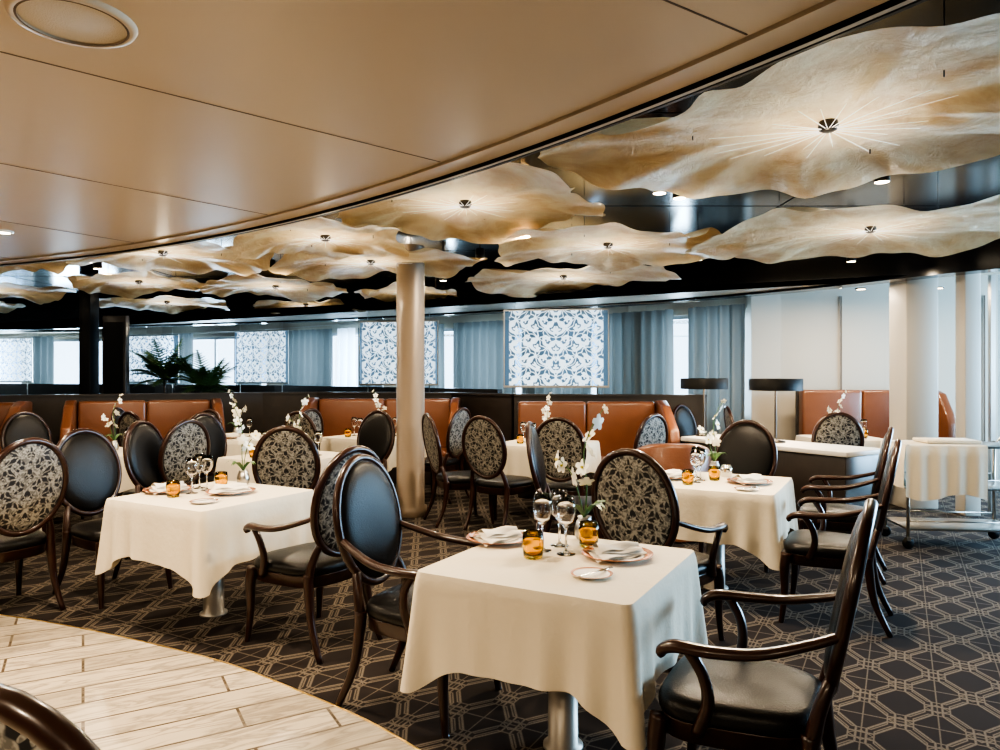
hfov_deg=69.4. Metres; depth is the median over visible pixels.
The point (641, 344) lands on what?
curtain
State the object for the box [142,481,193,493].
charger plate
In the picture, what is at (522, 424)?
wine glass
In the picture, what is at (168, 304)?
ceiling light
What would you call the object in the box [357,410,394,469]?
dining chair
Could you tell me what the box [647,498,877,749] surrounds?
armchair
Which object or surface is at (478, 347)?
curtain
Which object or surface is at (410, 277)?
round column
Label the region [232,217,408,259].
ceiling light
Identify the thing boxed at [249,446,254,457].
tumbler
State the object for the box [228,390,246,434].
vase
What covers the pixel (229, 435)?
charger plate
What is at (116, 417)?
dining chair
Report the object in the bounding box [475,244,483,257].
ceiling spotlight
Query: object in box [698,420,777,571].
dining chair
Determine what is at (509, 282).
ceiling light
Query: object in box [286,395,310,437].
vase
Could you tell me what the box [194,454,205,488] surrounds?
wine glass
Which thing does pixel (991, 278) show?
glass wall
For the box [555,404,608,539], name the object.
flower arrangement
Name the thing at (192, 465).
wine glass
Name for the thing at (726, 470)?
candle holder
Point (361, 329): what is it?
curtain
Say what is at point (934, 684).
floor
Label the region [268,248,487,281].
ceiling light
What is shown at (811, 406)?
banquette
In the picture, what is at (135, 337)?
curtain
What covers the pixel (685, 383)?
table lamp
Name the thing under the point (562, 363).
glass screen
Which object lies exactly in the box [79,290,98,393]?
column
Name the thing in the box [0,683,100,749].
dining chair
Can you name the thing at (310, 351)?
curtain
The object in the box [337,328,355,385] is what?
sheer curtain
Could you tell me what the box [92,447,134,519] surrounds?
dining table
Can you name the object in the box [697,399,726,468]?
vase
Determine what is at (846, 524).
armchair
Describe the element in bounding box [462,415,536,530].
dining chair
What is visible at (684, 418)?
dining chair
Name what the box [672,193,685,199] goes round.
ceiling spotlight
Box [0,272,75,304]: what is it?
ceiling light
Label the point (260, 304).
ceiling light
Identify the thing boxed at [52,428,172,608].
dining chair
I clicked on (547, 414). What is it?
vase
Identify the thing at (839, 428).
dining chair
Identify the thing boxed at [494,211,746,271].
ceiling light
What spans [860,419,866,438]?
wine glass
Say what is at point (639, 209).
ceiling
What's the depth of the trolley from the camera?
6.20 m
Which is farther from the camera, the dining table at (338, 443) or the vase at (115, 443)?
the dining table at (338, 443)
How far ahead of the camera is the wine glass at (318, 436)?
6.69 m
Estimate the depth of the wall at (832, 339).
10.11 m
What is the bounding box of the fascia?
[0,239,999,330]
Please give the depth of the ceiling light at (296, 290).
9.57 m
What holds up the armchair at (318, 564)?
on the floor at (934, 684)
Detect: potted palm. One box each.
[129,339,195,392]
[170,350,237,392]
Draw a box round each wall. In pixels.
[0,294,780,439]
[0,384,501,394]
[781,274,999,481]
[988,274,995,511]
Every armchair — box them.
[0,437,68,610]
[243,445,382,664]
[332,454,501,737]
[591,448,727,670]
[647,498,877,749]
[778,439,901,637]
[797,426,893,584]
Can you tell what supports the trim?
on the floor at (123, 693)
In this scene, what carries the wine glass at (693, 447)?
on the dining table at (757, 523)
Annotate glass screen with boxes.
[0,332,32,394]
[129,335,178,392]
[234,330,288,391]
[359,312,438,391]
[503,299,608,393]
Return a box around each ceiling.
[0,0,927,266]
[0,0,999,323]
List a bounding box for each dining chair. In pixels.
[0,411,83,518]
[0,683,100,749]
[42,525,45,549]
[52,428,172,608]
[111,407,123,496]
[117,411,140,446]
[122,419,209,495]
[123,420,162,558]
[190,412,226,484]
[200,409,222,477]
[252,426,320,489]
[284,411,319,450]
[303,408,323,443]
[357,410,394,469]
[422,413,494,527]
[425,407,470,503]
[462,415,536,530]
[525,421,605,538]
[535,417,591,529]
[633,414,667,448]
[673,404,696,443]
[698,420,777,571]
[723,405,734,427]
[811,412,864,446]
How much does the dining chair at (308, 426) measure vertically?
1.127 m
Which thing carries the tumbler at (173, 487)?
on the dining table at (201, 543)
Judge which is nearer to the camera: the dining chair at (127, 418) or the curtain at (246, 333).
the dining chair at (127, 418)
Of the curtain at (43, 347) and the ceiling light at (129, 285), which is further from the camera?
the curtain at (43, 347)
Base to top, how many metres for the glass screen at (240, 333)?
2.560 m
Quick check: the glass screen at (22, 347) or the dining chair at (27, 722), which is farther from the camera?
the glass screen at (22, 347)
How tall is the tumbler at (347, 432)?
0.100 m
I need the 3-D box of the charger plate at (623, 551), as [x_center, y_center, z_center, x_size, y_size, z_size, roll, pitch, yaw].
[0.480,0.715,2.960,0.293,0.064,0.293,0,0,-11]
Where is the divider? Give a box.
[0,392,706,469]
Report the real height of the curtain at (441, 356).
2.400 m
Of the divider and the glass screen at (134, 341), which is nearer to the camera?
the divider
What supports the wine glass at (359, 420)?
on the dining table at (338, 443)
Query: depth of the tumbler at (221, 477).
4.79 m
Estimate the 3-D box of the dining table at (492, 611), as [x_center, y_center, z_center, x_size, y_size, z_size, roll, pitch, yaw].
[0.259,1.123,2.920,0.969,0.753,0.958,0,0,29]
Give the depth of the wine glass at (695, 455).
4.99 m
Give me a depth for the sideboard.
6.93 m
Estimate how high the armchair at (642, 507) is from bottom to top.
1.127 m
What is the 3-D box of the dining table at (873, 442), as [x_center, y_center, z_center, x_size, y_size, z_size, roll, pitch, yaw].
[4.102,1.123,8.617,0.908,0.753,0.918,0,0,0]
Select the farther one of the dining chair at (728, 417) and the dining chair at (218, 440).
the dining chair at (728, 417)
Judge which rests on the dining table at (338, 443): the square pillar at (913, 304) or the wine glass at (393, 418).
the wine glass at (393, 418)
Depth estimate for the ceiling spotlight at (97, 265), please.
7.87 m
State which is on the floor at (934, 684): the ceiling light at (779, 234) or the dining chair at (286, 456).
the dining chair at (286, 456)
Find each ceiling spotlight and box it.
[93,262,101,269]
[270,258,275,266]
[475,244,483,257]
[652,191,666,194]
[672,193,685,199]
[847,258,855,261]
[874,175,889,183]
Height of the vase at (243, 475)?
0.560 m
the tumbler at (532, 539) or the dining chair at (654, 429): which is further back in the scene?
the dining chair at (654, 429)
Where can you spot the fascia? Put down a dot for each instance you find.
(985, 258)
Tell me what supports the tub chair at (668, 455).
on the floor at (934, 684)
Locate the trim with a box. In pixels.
[0,614,420,749]
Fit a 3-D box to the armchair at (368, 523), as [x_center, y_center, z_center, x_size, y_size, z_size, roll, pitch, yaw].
[-0.397,0.944,3.355,0.660,1.127,0.662,0,0,26]
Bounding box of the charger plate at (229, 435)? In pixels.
[226,433,240,438]
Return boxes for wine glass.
[185,457,198,493]
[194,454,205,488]
[200,455,212,490]
[246,418,252,436]
[314,431,322,455]
[351,417,356,435]
[357,418,362,426]
[392,417,395,435]
[520,422,525,442]
[532,492,551,552]
[550,489,567,547]
[556,494,575,555]
[690,450,700,482]
[691,446,701,477]
[696,448,705,480]
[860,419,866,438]
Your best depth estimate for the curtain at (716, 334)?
10.36 m
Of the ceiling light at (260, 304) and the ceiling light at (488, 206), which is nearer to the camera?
the ceiling light at (488, 206)
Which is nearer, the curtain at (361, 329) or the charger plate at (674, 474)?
the charger plate at (674, 474)
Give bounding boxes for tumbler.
[166,480,180,497]
[215,471,227,483]
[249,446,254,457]
[344,428,350,436]
[516,434,523,443]
[522,529,543,559]
[578,520,598,547]
[682,469,693,484]
[708,466,720,480]
[864,429,867,437]
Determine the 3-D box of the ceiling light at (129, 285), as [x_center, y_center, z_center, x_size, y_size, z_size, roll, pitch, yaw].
[-4.545,-1.252,9.062,1.599,0.396,2.260,0,0,-42]
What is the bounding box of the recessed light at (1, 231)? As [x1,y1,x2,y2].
[0,229,13,233]
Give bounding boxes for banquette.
[0,401,31,450]
[60,398,224,492]
[301,398,460,483]
[517,400,679,497]
[795,390,954,438]
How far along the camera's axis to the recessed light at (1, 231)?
4.75 m
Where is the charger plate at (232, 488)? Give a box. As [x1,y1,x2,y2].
[205,483,255,494]
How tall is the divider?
1.240 m
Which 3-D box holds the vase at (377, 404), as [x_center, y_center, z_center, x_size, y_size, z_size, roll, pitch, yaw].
[-1.515,0.463,9.037,0.234,0.567,0.146,0,0,5]
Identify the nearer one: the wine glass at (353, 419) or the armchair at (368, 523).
the armchair at (368, 523)
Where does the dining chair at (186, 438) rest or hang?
on the floor at (934, 684)
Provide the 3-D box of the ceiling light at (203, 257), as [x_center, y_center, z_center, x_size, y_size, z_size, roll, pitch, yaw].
[-3.168,-1.231,6.777,2.347,0.398,1.907,0,0,37]
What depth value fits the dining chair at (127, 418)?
7.65 m
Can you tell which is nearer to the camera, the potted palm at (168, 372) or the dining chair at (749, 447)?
the dining chair at (749, 447)
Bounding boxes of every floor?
[0,484,999,749]
[0,615,415,749]
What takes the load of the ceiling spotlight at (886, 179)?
hanging from the ceiling at (639, 209)
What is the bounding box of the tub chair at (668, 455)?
[637,443,710,541]
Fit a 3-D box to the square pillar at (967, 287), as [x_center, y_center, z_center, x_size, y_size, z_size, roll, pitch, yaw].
[5.020,0.000,7.750,0.170,3.000,0.170,0,0,0]
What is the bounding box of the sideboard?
[681,434,879,533]
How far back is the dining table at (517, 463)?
7.64 m
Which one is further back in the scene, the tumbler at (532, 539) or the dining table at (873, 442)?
the dining table at (873, 442)
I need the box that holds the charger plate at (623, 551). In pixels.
[581,541,653,562]
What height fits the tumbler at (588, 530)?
0.108 m
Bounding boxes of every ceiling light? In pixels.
[0,261,67,274]
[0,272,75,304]
[0,301,25,312]
[62,270,214,298]
[66,238,273,276]
[99,295,229,313]
[195,273,347,302]
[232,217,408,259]
[253,299,365,313]
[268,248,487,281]
[336,158,605,243]
[354,282,457,301]
[466,262,680,297]
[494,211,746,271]
[538,0,999,198]
[685,171,999,263]
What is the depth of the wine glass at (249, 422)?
8.74 m
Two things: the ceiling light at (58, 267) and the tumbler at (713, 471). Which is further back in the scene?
the ceiling light at (58, 267)
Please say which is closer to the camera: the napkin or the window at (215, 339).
the napkin
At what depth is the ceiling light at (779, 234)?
5.84 m
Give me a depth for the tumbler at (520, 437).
7.81 m
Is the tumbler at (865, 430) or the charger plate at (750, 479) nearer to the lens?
the charger plate at (750, 479)
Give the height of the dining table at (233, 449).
0.753 m
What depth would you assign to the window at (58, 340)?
18.65 m
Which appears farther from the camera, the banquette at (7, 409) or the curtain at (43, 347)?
the curtain at (43, 347)
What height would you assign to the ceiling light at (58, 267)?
0.405 m
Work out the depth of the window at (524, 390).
12.39 m
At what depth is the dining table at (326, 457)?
6.44 m
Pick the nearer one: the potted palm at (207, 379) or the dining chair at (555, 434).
the dining chair at (555, 434)
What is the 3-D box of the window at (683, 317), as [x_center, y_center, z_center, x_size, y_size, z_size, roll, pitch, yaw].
[3.025,-0.135,11.025,1.631,1.570,0.080,0,0,43]
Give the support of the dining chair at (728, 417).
on the floor at (934, 684)
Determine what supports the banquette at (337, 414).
on the floor at (934, 684)
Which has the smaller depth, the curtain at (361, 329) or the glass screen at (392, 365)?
the glass screen at (392, 365)
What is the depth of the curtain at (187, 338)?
17.48 m
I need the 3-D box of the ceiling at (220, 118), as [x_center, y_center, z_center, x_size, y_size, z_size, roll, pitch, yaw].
[-3.617,-1.218,-1.109,11.360,0.565,20.062,0,0,-20]
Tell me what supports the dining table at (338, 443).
on the floor at (934, 684)
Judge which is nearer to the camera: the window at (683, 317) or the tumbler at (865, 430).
the tumbler at (865, 430)
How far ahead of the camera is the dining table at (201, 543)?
4.19 m
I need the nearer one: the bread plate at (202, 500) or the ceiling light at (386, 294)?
the bread plate at (202, 500)
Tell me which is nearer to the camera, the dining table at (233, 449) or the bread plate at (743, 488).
the bread plate at (743, 488)
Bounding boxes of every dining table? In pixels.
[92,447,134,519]
[95,481,314,617]
[214,433,259,474]
[214,451,339,491]
[320,433,426,471]
[400,530,707,749]
[503,438,600,477]
[671,470,797,589]
[795,435,882,454]
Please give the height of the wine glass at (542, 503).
0.243 m
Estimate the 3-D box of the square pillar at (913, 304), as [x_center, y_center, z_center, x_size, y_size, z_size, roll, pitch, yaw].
[4.720,0.000,8.250,0.360,3.000,0.360,0,0,0]
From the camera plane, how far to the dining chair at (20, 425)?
7.56 m
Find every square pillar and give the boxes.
[889,278,937,508]
[955,273,980,515]
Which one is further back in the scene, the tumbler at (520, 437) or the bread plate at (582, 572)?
the tumbler at (520, 437)
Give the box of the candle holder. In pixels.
[720,465,731,476]
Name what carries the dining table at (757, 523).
on the floor at (934, 684)
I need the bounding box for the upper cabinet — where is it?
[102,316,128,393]
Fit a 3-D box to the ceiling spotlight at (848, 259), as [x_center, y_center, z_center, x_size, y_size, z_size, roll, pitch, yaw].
[3.600,-1.305,7.400,0.090,0.290,0.090,0,0,0]
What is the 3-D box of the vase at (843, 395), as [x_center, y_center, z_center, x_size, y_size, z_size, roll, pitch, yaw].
[4.101,0.462,8.724,0.250,0.569,0.170,0,0,0]
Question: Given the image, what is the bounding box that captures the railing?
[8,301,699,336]
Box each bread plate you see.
[189,498,222,503]
[570,566,613,578]
[734,486,759,490]
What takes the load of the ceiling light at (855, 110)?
hanging from the ceiling at (639, 209)
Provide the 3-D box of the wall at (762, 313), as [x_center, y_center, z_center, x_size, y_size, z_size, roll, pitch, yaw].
[-5.672,0.000,15.942,22.338,3.000,2.631,0,0,25]
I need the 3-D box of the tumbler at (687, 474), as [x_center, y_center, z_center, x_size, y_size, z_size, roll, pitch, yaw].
[1.280,0.697,4.920,0.083,0.100,0.083,0,0,0]
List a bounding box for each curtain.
[32,336,53,383]
[129,335,145,383]
[161,333,192,383]
[236,332,260,384]
[284,329,331,385]
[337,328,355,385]
[358,327,382,386]
[425,324,444,387]
[453,319,514,393]
[597,309,673,393]
[688,304,744,433]
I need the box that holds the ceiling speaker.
[3,0,137,48]
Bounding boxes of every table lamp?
[680,378,727,435]
[748,378,802,442]
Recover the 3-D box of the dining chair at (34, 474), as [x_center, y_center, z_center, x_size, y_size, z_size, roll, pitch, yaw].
[-3.129,0.944,4.552,0.660,1.127,0.662,0,0,29]
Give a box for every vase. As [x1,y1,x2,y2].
[101,394,122,450]
[226,402,260,483]
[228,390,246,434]
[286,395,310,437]
[372,390,386,409]
[541,392,551,420]
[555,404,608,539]
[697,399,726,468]
[827,390,846,412]
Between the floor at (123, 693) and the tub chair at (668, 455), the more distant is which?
the tub chair at (668, 455)
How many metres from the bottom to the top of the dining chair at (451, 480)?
1.127 m
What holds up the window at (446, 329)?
in the wall at (762, 313)
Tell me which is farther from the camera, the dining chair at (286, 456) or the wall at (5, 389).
the wall at (5, 389)
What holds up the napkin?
on the dining table at (492, 611)
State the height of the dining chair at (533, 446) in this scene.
1.127 m
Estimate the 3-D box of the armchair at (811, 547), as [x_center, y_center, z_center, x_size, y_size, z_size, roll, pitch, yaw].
[2.101,0.944,4.452,0.660,1.127,0.662,0,0,29]
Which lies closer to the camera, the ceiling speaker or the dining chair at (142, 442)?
the ceiling speaker
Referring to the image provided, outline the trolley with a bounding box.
[880,437,999,548]
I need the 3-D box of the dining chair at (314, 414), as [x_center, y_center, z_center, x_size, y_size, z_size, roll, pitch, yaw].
[-2.449,0.944,8.472,0.660,1.127,0.550,0,0,29]
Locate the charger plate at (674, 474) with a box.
[665,469,681,479]
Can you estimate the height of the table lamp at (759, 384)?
0.672 m
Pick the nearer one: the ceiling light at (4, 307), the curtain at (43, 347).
the ceiling light at (4, 307)
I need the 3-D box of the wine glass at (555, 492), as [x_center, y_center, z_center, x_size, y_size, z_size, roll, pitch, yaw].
[0.260,0.625,3.160,0.084,0.243,0.084,0,0,19]
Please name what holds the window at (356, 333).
in the wall at (762, 313)
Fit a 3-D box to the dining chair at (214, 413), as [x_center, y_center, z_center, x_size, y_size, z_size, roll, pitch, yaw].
[-3.392,0.944,7.811,0.550,1.127,0.660,0,0,29]
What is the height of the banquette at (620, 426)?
1.169 m
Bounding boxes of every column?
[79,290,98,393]
[396,244,426,517]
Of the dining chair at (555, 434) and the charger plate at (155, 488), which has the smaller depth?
the charger plate at (155, 488)
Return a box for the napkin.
[466,526,522,546]
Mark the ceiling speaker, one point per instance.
(82, 23)
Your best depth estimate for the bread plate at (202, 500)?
4.24 m
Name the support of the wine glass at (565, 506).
on the dining table at (492, 611)
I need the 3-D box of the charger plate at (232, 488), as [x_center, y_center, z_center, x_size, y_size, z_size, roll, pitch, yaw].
[-1.700,0.714,4.560,0.302,0.066,0.302,0,0,-17]
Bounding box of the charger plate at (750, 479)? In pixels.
[726,473,772,484]
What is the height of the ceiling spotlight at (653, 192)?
0.290 m
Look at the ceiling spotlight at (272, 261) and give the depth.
7.86 m
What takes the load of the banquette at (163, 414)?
on the floor at (934, 684)
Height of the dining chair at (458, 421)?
1.127 m
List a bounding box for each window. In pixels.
[54,339,146,341]
[193,336,264,375]
[332,332,357,385]
[444,325,520,331]
[522,315,592,393]
[673,315,687,319]

